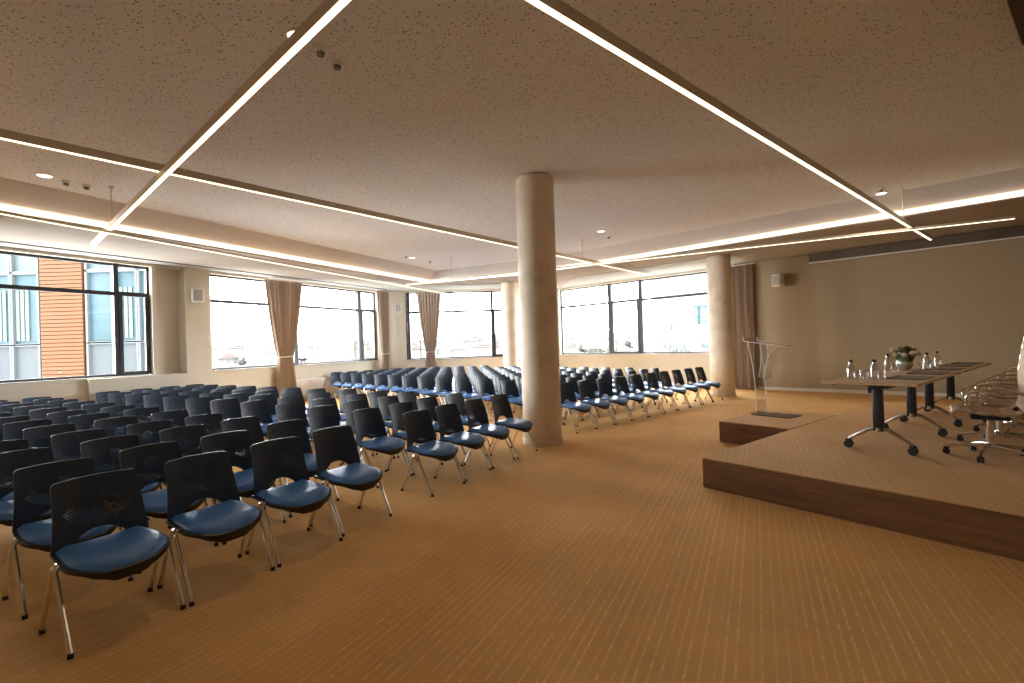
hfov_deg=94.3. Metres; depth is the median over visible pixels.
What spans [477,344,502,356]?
house
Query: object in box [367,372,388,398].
chair
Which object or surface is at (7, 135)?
strip light
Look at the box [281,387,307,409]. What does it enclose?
chair
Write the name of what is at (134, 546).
cushion
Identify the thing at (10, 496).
cushion
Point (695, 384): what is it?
cushion
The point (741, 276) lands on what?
curtain
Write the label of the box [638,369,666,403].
chair
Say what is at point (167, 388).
chair
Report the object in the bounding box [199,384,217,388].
chair
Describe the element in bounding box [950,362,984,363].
desk pad
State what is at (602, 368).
chair
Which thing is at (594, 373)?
chair
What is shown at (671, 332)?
bare tree
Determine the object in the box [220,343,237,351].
house
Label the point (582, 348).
tree
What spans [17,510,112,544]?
cushion
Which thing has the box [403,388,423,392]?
cushion
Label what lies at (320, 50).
smoke detector
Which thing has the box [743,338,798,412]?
lectern
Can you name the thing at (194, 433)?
chair
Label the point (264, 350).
house
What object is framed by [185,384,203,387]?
chair
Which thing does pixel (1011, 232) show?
case
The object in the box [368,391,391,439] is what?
chair
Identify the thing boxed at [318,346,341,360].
house
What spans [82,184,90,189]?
smoke detector
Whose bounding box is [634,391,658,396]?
cushion
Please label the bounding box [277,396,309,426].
chair
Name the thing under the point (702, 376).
chair
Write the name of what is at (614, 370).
chair
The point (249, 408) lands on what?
chair
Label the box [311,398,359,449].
chair
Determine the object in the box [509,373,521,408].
chair
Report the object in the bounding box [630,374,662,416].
chair
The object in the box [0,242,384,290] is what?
trim
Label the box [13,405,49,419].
chair
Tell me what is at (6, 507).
cushion
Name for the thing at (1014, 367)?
swivel chair
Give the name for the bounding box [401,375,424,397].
chair
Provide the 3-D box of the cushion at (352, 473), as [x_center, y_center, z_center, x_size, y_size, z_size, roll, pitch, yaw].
[-1.434,1.196,4.277,0.441,0.087,0.455,-2,0,33]
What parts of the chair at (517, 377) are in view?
backrest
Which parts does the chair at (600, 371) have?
backrest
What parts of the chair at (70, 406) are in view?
backrest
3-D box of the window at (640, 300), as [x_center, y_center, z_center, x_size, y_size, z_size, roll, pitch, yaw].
[4.376,-0.862,16.802,6.680,2.575,0.199,-2,0,44]
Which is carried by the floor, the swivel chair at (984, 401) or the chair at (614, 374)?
the chair at (614, 374)
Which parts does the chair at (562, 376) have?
backrest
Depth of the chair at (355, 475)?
4.32 m
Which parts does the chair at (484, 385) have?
backrest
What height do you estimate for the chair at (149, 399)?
0.826 m
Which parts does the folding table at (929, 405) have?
leg post, leg post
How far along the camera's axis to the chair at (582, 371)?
12.63 m
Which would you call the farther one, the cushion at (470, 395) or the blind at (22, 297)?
the blind at (22, 297)
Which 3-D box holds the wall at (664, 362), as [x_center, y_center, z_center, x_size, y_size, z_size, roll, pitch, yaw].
[4.052,-0.560,15.747,8.273,4.150,2.294,-2,0,44]
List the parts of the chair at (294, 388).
backrest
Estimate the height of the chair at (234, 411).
0.826 m
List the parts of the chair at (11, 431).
backrest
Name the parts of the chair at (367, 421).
backrest, leg, seat, leg, leg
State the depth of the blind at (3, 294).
26.14 m
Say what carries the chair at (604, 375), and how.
on the floor
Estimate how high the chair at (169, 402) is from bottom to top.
0.826 m
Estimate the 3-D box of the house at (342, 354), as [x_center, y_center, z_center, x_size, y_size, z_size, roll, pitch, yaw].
[-76.259,7.936,228.620,12.600,9.500,16.600,-2,0,8]
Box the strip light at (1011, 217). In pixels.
[0,210,1015,296]
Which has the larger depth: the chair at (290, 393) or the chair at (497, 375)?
the chair at (497, 375)
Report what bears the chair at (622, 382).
on the floor
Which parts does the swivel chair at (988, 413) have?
seat, rail, rail, armrest, armrest, backrest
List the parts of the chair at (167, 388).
backrest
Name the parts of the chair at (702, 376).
backrest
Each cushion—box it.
[0,483,32,501]
[0,495,50,519]
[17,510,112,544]
[56,525,166,571]
[101,474,157,495]
[126,484,198,511]
[171,499,258,533]
[208,468,253,490]
[252,423,271,432]
[257,479,329,506]
[271,415,276,422]
[292,453,316,470]
[319,463,380,484]
[358,436,403,449]
[363,385,380,388]
[376,386,393,390]
[384,421,404,427]
[389,387,407,391]
[394,431,424,439]
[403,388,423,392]
[408,440,456,455]
[419,390,440,394]
[433,421,453,431]
[437,391,455,395]
[442,431,484,444]
[461,415,480,424]
[462,393,478,398]
[468,424,508,434]
[480,395,491,399]
[494,418,531,427]
[508,397,522,403]
[561,402,590,408]
[576,394,589,399]
[581,399,609,405]
[595,391,607,396]
[600,396,627,402]
[612,389,624,394]
[618,393,643,399]
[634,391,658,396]
[649,388,672,393]
[663,386,685,391]
[676,384,697,389]
[687,383,709,386]
[699,381,719,385]
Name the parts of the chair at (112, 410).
backrest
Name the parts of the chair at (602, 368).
backrest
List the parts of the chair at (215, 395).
backrest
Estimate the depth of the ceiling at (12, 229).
10.48 m
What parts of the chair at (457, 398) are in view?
backrest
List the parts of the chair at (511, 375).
backrest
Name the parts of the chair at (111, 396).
backrest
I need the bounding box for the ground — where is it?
[239,337,653,368]
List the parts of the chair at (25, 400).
backrest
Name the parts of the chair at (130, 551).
leg, leg, backrest, seat, leg, leg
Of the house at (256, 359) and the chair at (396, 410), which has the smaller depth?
the chair at (396, 410)
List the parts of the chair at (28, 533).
leg, leg, backrest, seat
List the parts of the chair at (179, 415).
backrest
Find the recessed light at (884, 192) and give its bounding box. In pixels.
[874,191,887,194]
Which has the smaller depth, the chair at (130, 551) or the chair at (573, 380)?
the chair at (130, 551)
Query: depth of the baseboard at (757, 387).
12.43 m
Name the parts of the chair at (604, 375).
backrest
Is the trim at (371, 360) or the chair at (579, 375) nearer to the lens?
the chair at (579, 375)
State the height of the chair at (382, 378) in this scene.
0.826 m
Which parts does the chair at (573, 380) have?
backrest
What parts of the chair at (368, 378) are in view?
backrest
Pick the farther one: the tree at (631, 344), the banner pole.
the tree at (631, 344)
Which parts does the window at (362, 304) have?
sash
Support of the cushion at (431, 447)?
on the chair at (418, 424)
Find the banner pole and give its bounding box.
[677,303,686,350]
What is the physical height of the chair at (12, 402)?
0.826 m
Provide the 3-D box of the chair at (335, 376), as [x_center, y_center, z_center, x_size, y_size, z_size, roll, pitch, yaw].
[-5.604,1.413,15.467,0.551,0.826,0.555,-2,0,-43]
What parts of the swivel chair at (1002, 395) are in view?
seat, rail, armrest, armrest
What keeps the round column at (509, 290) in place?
on the floor
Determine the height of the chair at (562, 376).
0.826 m
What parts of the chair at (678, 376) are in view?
backrest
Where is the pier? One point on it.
(195, 315)
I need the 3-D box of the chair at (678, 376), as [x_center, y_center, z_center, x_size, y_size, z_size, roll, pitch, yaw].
[4.034,1.075,11.034,0.551,0.826,0.555,-2,0,-44]
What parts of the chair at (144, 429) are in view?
backrest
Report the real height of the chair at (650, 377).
0.826 m
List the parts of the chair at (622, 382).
backrest, seat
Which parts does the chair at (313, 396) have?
backrest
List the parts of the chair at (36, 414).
backrest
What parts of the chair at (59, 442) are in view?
backrest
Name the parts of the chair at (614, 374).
backrest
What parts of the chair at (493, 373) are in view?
backrest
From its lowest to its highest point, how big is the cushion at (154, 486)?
0.087 m
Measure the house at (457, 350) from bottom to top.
9.000 m
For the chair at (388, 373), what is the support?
on the floor
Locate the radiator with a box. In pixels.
[296,376,334,395]
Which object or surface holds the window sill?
attached to the wall at (165, 282)
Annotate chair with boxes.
[0,401,19,414]
[0,403,33,416]
[0,413,11,436]
[0,416,37,447]
[0,439,34,501]
[0,447,69,525]
[2,458,132,619]
[3,419,63,457]
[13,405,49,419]
[22,397,50,417]
[23,424,79,458]
[29,407,67,437]
[33,398,63,406]
[39,469,185,659]
[47,399,78,409]
[47,410,89,430]
[50,429,115,506]
[63,401,96,426]
[68,413,112,449]
[80,435,171,528]
[81,402,119,430]
[94,416,159,477]
[96,391,121,411]
[100,405,135,433]
[108,392,135,415]
[118,441,218,573]
[123,407,159,444]
[125,393,152,418]
[126,420,171,473]
[130,388,151,403]
[142,389,165,421]
[143,394,176,426]
[151,410,188,484]
[157,451,274,606]
[159,424,221,501]
[160,386,179,406]
[160,390,182,411]
[163,395,192,424]
[173,386,193,405]
[179,391,201,412]
[184,413,237,488]
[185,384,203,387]
[185,397,223,429]
[192,387,212,396]
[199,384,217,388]
[199,392,227,419]
[200,430,285,544]
[210,398,241,430]
[211,388,231,399]
[217,385,236,390]
[220,416,287,501]
[223,393,266,438]
[232,389,254,402]
[237,386,256,394]
[240,400,272,436]
[245,437,342,567]
[249,394,278,436]
[255,390,278,437]
[258,386,279,397]
[265,419,338,517]
[275,402,313,454]
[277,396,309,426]
[280,391,307,417]
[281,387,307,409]
[306,388,339,411]
[307,405,362,470]
[309,392,345,421]
[310,425,391,536]
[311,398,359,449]
[330,372,347,398]
[337,388,356,413]
[340,372,360,393]
[342,400,394,463]
[345,393,387,435]
[347,371,366,393]
[350,373,370,395]
[352,407,411,487]
[357,371,372,393]
[361,373,380,393]
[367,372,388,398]
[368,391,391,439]
[374,374,395,394]
[376,395,404,457]
[379,372,396,392]
[387,374,407,395]
[387,402,442,474]
[392,373,404,394]
[396,391,439,444]
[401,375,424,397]
[401,410,464,496]
[405,373,427,397]
[415,397,465,461]
[417,376,442,403]
[419,374,444,402]
[422,372,445,398]
[435,377,455,404]
[435,403,491,481]
[436,374,455,403]
[437,372,454,403]
[438,371,454,399]
[445,393,489,453]
[454,373,473,389]
[454,375,475,393]
[454,378,478,399]
[464,398,514,468]
[469,370,479,383]
[470,372,484,400]
[472,374,488,404]
[474,376,497,411]
[477,379,495,420]
[483,369,493,375]
[486,370,497,378]
[488,372,500,404]
[490,394,537,458]
[492,374,520,409]
[496,377,521,412]
[500,380,522,420]
[504,371,515,376]
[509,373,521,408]
[514,375,521,411]
[560,374,576,413]
[560,379,581,424]
[560,382,595,433]
[562,371,572,376]
[565,377,598,420]
[566,368,575,372]
[570,373,596,398]
[576,369,585,375]
[577,380,614,428]
[582,375,613,416]
[585,371,598,398]
[589,368,599,374]
[596,378,631,424]
[598,373,628,412]
[599,370,619,395]
[601,367,614,383]
[612,369,631,385]
[612,372,642,408]
[613,376,648,420]
[624,367,646,383]
[626,370,655,404]
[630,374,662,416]
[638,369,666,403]
[645,373,676,413]
[650,368,677,401]
[659,371,689,410]
[671,370,701,407]
[684,368,712,404]
[695,367,722,401]
[942,336,1023,462]
[957,378,1023,440]
[973,374,1023,437]
[982,370,1023,427]
[1003,367,1023,419]
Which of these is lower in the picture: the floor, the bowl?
the floor
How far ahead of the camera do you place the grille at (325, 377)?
15.14 m
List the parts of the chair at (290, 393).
backrest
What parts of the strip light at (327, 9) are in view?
hanging rod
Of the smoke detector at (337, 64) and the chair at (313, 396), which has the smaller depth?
the smoke detector at (337, 64)
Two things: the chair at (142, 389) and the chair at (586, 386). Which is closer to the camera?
the chair at (586, 386)
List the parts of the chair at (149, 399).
backrest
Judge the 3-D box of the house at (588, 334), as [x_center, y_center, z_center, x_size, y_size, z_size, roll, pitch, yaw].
[56.568,-0.416,338.709,9.000,11.000,9.000,-2,0,43]
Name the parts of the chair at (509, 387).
backrest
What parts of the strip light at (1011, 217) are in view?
strip light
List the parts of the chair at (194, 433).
backrest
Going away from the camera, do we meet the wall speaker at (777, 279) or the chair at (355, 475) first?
the chair at (355, 475)
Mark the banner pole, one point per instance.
(681, 320)
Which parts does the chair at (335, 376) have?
backrest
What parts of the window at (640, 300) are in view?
sash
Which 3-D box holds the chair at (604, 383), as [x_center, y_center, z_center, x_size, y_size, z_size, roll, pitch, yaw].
[1.949,1.131,9.172,0.551,0.826,0.555,-2,0,-44]
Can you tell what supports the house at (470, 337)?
on the ground
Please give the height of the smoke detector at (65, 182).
0.065 m
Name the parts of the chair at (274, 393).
backrest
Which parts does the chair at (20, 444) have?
backrest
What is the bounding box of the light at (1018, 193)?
[0,190,1023,282]
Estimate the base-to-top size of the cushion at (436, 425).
0.087 m
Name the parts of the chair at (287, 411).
backrest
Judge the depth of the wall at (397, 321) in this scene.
18.13 m
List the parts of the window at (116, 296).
sash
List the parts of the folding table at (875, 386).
leg post, leg post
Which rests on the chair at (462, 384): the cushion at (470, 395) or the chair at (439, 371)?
the cushion at (470, 395)
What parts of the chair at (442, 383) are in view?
backrest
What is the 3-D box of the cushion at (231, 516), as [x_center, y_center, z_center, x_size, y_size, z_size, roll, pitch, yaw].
[-2.011,1.208,3.259,0.441,0.087,0.455,-2,0,32]
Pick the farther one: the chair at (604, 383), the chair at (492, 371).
the chair at (492, 371)
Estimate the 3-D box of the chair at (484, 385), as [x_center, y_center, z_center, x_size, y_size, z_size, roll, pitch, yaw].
[-0.431,1.213,10.082,0.551,0.826,0.555,-2,0,-43]
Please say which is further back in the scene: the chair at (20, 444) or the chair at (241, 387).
the chair at (241, 387)
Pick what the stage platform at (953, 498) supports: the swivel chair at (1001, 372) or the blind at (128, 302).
the swivel chair at (1001, 372)
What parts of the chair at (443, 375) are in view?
backrest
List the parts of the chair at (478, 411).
backrest, leg, seat, leg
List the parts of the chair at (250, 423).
backrest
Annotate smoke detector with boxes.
[61,180,70,185]
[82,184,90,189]
[314,45,326,57]
[331,59,343,70]
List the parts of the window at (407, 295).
sash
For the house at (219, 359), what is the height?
9.000 m
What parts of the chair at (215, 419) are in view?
backrest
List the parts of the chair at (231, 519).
leg, leg, backrest, seat, leg, leg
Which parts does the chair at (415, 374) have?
backrest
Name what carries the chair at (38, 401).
on the floor
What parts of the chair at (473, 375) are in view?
backrest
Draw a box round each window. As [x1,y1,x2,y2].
[0,251,150,382]
[210,274,376,369]
[405,291,502,359]
[560,271,709,353]
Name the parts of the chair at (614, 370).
backrest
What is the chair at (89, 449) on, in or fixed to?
on the floor
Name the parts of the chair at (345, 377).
backrest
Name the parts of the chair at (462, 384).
backrest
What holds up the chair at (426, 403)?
on the floor
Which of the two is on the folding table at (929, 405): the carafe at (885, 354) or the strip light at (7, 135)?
the carafe at (885, 354)
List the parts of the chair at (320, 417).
backrest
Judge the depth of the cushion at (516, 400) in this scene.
9.31 m
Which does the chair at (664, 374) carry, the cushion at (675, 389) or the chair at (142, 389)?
the cushion at (675, 389)
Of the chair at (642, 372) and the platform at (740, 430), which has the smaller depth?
the platform at (740, 430)
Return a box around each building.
[0,254,145,382]
[651,273,709,351]
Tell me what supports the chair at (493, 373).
on the floor
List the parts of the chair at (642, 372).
backrest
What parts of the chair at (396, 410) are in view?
backrest, leg, seat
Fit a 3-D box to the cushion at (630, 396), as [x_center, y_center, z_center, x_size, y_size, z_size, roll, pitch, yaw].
[2.402,1.104,9.515,0.455,0.087,0.441,-2,0,-44]
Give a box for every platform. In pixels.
[702,402,1023,561]
[719,409,834,444]
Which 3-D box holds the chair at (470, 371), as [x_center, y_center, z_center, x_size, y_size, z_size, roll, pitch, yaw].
[-0.944,1.253,13.829,0.551,0.826,0.555,-2,0,-43]
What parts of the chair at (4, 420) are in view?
backrest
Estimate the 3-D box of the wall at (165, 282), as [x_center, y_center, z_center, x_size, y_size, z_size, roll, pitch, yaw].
[-10.635,-0.136,7.435,0.300,4.150,24.620,-2,0,28]
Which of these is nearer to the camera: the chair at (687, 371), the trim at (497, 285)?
the chair at (687, 371)
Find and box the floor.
[0,386,1023,682]
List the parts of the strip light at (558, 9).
hanging rod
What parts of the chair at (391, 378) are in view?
backrest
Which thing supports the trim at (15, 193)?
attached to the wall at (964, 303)
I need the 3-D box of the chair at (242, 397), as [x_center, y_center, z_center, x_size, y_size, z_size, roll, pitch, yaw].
[-4.750,1.342,8.399,0.555,0.826,0.551,-2,0,31]
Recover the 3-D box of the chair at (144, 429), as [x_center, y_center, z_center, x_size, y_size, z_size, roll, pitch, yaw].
[-3.779,1.291,5.086,0.555,0.826,0.551,-2,0,33]
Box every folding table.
[821,370,961,455]
[883,362,991,426]
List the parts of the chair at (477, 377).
backrest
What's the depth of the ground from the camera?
301.92 m
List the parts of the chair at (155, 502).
backrest, seat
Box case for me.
[809,226,1023,263]
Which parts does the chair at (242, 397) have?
backrest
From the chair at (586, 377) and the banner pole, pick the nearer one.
the chair at (586, 377)
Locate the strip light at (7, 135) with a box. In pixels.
[0,128,648,274]
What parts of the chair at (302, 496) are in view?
leg, leg, backrest, seat, leg, leg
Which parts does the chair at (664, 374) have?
backrest, seat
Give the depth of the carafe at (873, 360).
5.18 m
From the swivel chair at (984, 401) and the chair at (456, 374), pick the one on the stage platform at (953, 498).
the swivel chair at (984, 401)
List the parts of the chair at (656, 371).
backrest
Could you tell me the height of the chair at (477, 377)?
0.826 m
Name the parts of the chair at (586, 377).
backrest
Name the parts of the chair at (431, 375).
backrest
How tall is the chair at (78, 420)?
0.826 m
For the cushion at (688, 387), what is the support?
on the chair at (678, 376)
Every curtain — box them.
[264,279,301,397]
[376,291,388,369]
[416,291,440,368]
[731,264,755,388]
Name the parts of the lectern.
panel, panel, panel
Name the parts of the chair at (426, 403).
backrest, seat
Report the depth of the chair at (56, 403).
8.39 m
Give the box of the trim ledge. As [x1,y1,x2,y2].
[86,372,211,420]
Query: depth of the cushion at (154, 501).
3.62 m
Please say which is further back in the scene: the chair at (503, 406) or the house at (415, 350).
the house at (415, 350)
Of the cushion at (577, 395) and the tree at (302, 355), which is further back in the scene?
the tree at (302, 355)
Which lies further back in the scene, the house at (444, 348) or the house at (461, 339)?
the house at (461, 339)
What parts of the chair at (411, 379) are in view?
backrest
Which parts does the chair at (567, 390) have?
backrest, seat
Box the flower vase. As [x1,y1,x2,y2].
[886,346,921,368]
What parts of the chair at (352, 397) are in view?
backrest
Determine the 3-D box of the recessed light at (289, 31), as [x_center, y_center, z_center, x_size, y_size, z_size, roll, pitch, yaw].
[-1.762,-2.511,3.916,0.204,0.020,0.204,-2,0,0]
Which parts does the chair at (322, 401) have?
backrest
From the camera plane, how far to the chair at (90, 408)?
7.53 m
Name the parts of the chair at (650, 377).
backrest, seat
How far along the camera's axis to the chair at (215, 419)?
5.74 m
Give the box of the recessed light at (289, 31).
[285,27,311,44]
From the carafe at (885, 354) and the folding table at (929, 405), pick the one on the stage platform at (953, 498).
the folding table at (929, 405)
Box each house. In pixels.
[212,352,238,369]
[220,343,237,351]
[227,347,266,356]
[235,345,265,347]
[240,341,269,344]
[245,353,276,367]
[249,349,274,353]
[257,348,275,352]
[262,343,273,345]
[298,343,311,357]
[298,348,306,364]
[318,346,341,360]
[327,346,352,360]
[332,348,370,361]
[411,343,436,357]
[436,342,440,354]
[438,342,457,354]
[449,343,472,356]
[453,337,466,342]
[464,346,501,357]
[466,335,478,340]
[467,340,491,346]
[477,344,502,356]
[564,335,574,340]
[564,341,579,352]
[568,339,588,346]
[584,333,597,336]
[595,330,606,334]
[595,335,608,345]
[615,337,630,350]
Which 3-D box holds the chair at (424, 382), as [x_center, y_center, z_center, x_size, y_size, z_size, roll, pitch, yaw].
[-2.034,1.275,11.724,0.551,0.826,0.556,-2,0,-45]
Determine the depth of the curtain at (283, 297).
14.15 m
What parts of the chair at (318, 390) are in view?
backrest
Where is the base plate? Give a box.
[751,412,801,418]
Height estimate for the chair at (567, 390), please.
0.826 m
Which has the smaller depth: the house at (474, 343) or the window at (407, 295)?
the window at (407, 295)
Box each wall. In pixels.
[0,246,383,402]
[384,279,503,376]
[518,288,520,358]
[557,251,756,388]
[734,225,1023,393]
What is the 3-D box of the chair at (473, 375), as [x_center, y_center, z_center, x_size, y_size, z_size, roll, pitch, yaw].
[-0.693,1.233,11.950,0.551,0.826,0.555,-2,0,-44]
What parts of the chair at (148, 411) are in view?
backrest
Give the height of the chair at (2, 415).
0.826 m
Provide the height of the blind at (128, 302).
2.800 m
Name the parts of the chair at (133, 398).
backrest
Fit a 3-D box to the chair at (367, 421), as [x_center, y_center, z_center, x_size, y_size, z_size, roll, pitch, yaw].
[-1.566,1.223,5.642,0.555,0.826,0.551,-2,0,33]
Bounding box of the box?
[1007,0,1023,44]
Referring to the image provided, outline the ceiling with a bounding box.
[0,0,1023,278]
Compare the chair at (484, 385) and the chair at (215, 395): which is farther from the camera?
the chair at (484, 385)
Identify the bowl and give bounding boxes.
[896,361,912,368]
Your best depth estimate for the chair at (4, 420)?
6.12 m
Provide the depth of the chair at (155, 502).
3.81 m
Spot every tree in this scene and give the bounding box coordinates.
[238,355,246,365]
[298,351,307,362]
[578,344,588,352]
[587,346,598,352]
[597,346,608,352]
[623,339,635,350]
[645,303,704,351]
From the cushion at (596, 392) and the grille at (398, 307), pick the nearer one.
the cushion at (596, 392)
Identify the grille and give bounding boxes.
[193,289,202,300]
[296,376,330,379]
[396,305,400,311]
[772,275,778,285]
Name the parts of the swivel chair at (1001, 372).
armrest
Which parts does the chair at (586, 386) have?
backrest, seat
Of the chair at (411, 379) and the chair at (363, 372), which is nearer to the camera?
the chair at (411, 379)
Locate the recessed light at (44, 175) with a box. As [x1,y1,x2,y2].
[34,172,54,177]
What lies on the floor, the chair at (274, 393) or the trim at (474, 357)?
the chair at (274, 393)
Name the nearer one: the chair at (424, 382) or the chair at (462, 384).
the chair at (462, 384)
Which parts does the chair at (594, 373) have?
backrest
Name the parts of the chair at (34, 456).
seat, backrest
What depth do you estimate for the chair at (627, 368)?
12.75 m
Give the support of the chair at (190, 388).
on the floor
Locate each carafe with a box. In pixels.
[846,360,854,378]
[870,359,878,378]
[884,354,891,369]
[923,352,930,367]
[934,351,940,365]
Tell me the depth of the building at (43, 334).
26.11 m
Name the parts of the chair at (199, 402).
backrest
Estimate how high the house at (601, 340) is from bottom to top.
11.000 m
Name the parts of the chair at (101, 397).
backrest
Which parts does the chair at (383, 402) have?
backrest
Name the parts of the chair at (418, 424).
leg, backrest, leg, seat, leg, leg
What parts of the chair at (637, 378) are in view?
backrest, seat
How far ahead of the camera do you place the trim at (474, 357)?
18.25 m
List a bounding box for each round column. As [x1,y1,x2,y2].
[501,281,520,368]
[515,173,562,446]
[706,254,735,396]
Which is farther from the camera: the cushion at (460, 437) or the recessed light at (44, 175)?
the recessed light at (44, 175)
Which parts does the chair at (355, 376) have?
backrest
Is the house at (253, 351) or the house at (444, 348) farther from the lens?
the house at (444, 348)
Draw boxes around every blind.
[0,291,7,341]
[15,290,29,340]
[119,287,133,337]
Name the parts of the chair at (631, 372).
backrest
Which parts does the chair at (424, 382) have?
backrest, seat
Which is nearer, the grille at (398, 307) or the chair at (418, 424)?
the chair at (418, 424)
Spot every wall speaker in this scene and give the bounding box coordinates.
[191,288,203,302]
[395,304,401,312]
[772,274,784,286]
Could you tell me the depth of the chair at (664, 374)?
10.72 m
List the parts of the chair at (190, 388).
backrest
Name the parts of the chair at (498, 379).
backrest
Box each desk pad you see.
[885,375,934,379]
[906,371,949,374]
[924,367,964,369]
[939,364,974,366]
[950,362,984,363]
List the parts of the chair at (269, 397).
backrest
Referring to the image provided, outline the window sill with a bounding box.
[0,374,153,384]
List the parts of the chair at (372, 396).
backrest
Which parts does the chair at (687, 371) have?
backrest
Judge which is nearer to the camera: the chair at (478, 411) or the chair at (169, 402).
the chair at (478, 411)
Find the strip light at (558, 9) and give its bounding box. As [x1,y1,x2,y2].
[525,0,931,239]
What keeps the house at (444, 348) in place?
on the ground
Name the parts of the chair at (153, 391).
backrest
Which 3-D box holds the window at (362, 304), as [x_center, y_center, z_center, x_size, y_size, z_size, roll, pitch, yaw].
[-6.584,-0.538,15.164,0.190,2.535,6.081,-2,0,29]
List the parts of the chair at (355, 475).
leg, backrest, seat, leg, leg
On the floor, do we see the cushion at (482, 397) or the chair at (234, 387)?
the chair at (234, 387)
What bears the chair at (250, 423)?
on the floor
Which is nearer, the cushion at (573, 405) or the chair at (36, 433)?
the chair at (36, 433)
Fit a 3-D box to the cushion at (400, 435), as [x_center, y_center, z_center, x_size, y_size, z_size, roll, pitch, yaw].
[-1.228,1.200,6.114,0.441,0.087,0.455,-2,0,33]
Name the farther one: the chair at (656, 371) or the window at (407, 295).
the window at (407, 295)
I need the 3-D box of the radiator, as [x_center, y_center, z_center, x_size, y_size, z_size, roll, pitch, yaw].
[-6.262,1.495,15.112,0.118,0.700,1.470,-2,0,28]
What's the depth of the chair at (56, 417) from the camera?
6.54 m
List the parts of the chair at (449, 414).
backrest, leg, seat, leg, leg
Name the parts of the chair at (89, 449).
backrest, seat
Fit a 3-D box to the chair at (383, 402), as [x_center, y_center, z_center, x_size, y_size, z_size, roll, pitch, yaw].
[-1.680,1.235,7.064,0.555,0.826,0.551,-2,0,32]
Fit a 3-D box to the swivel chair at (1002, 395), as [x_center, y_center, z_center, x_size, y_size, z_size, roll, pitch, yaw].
[5.863,0.502,5.597,0.655,1.166,0.667,-2,0,39]
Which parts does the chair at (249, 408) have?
backrest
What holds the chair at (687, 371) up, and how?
on the floor
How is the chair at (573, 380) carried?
on the floor
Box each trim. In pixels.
[0,168,1023,279]
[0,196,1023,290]
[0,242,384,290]
[213,360,379,370]
[382,283,500,290]
[415,357,491,359]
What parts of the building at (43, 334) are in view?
bay frame, bay frame, bay frame, bay frame, bay frame, bay frame, cladding panel, bay frame, bay frame, bay frame, bay frame, bay frame, bay frame, bay frame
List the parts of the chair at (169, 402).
backrest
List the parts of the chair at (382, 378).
backrest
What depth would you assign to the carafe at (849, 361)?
5.25 m
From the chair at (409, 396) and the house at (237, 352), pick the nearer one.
the chair at (409, 396)
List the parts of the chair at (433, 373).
backrest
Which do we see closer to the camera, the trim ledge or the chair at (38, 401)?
the chair at (38, 401)
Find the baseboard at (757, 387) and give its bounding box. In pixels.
[738,386,993,397]
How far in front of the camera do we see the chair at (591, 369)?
13.04 m
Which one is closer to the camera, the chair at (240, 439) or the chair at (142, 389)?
the chair at (240, 439)
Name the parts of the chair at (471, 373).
backrest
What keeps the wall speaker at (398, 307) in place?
attached to the wall at (397, 321)
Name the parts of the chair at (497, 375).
backrest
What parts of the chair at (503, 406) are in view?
backrest, leg, seat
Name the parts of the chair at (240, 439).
backrest, seat, leg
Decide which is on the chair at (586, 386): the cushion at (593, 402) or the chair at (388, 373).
the cushion at (593, 402)
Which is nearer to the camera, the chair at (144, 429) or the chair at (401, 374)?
the chair at (144, 429)
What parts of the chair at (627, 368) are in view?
backrest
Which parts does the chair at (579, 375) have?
backrest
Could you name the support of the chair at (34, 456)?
on the floor
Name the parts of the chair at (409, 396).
backrest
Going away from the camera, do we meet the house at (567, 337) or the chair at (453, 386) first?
the chair at (453, 386)
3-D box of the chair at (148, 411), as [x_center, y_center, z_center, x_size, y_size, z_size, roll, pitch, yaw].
[-4.976,1.338,6.514,0.555,0.826,0.551,-2,0,33]
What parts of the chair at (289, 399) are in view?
backrest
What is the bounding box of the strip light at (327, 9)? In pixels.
[90,0,350,246]
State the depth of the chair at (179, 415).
6.21 m
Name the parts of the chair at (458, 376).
backrest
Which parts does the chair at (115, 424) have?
backrest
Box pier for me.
[181,267,209,373]
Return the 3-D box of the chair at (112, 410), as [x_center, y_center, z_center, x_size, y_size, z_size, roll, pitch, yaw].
[-5.638,1.362,6.931,0.555,0.826,0.551,-2,0,31]
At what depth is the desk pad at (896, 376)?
5.06 m
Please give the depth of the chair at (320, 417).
6.17 m
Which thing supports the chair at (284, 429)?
on the floor
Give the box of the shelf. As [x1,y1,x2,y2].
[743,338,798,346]
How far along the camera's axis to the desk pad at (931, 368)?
6.08 m
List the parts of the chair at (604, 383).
backrest, seat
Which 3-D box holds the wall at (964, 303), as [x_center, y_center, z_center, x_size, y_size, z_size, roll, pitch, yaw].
[10.078,-0.782,11.255,9.020,4.150,0.300,-2,0,44]
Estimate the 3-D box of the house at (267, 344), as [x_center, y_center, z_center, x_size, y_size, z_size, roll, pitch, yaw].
[-184.558,5.789,361.701,10.000,9.000,12.000,-2,0,38]
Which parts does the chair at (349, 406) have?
backrest, seat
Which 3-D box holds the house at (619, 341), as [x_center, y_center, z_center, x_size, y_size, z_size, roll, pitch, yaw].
[68.522,1.627,303.872,12.000,9.000,10.000,-2,0,-32]
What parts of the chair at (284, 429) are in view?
leg, backrest, seat, leg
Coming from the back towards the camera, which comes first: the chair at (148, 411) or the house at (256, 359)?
the house at (256, 359)
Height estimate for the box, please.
0.100 m
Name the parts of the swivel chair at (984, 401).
rail, seat, armrest, armrest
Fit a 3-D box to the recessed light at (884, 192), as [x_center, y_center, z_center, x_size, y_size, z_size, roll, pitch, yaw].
[6.885,-2.760,8.856,0.204,0.020,0.204,-2,0,0]
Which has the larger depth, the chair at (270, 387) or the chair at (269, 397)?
the chair at (270, 387)

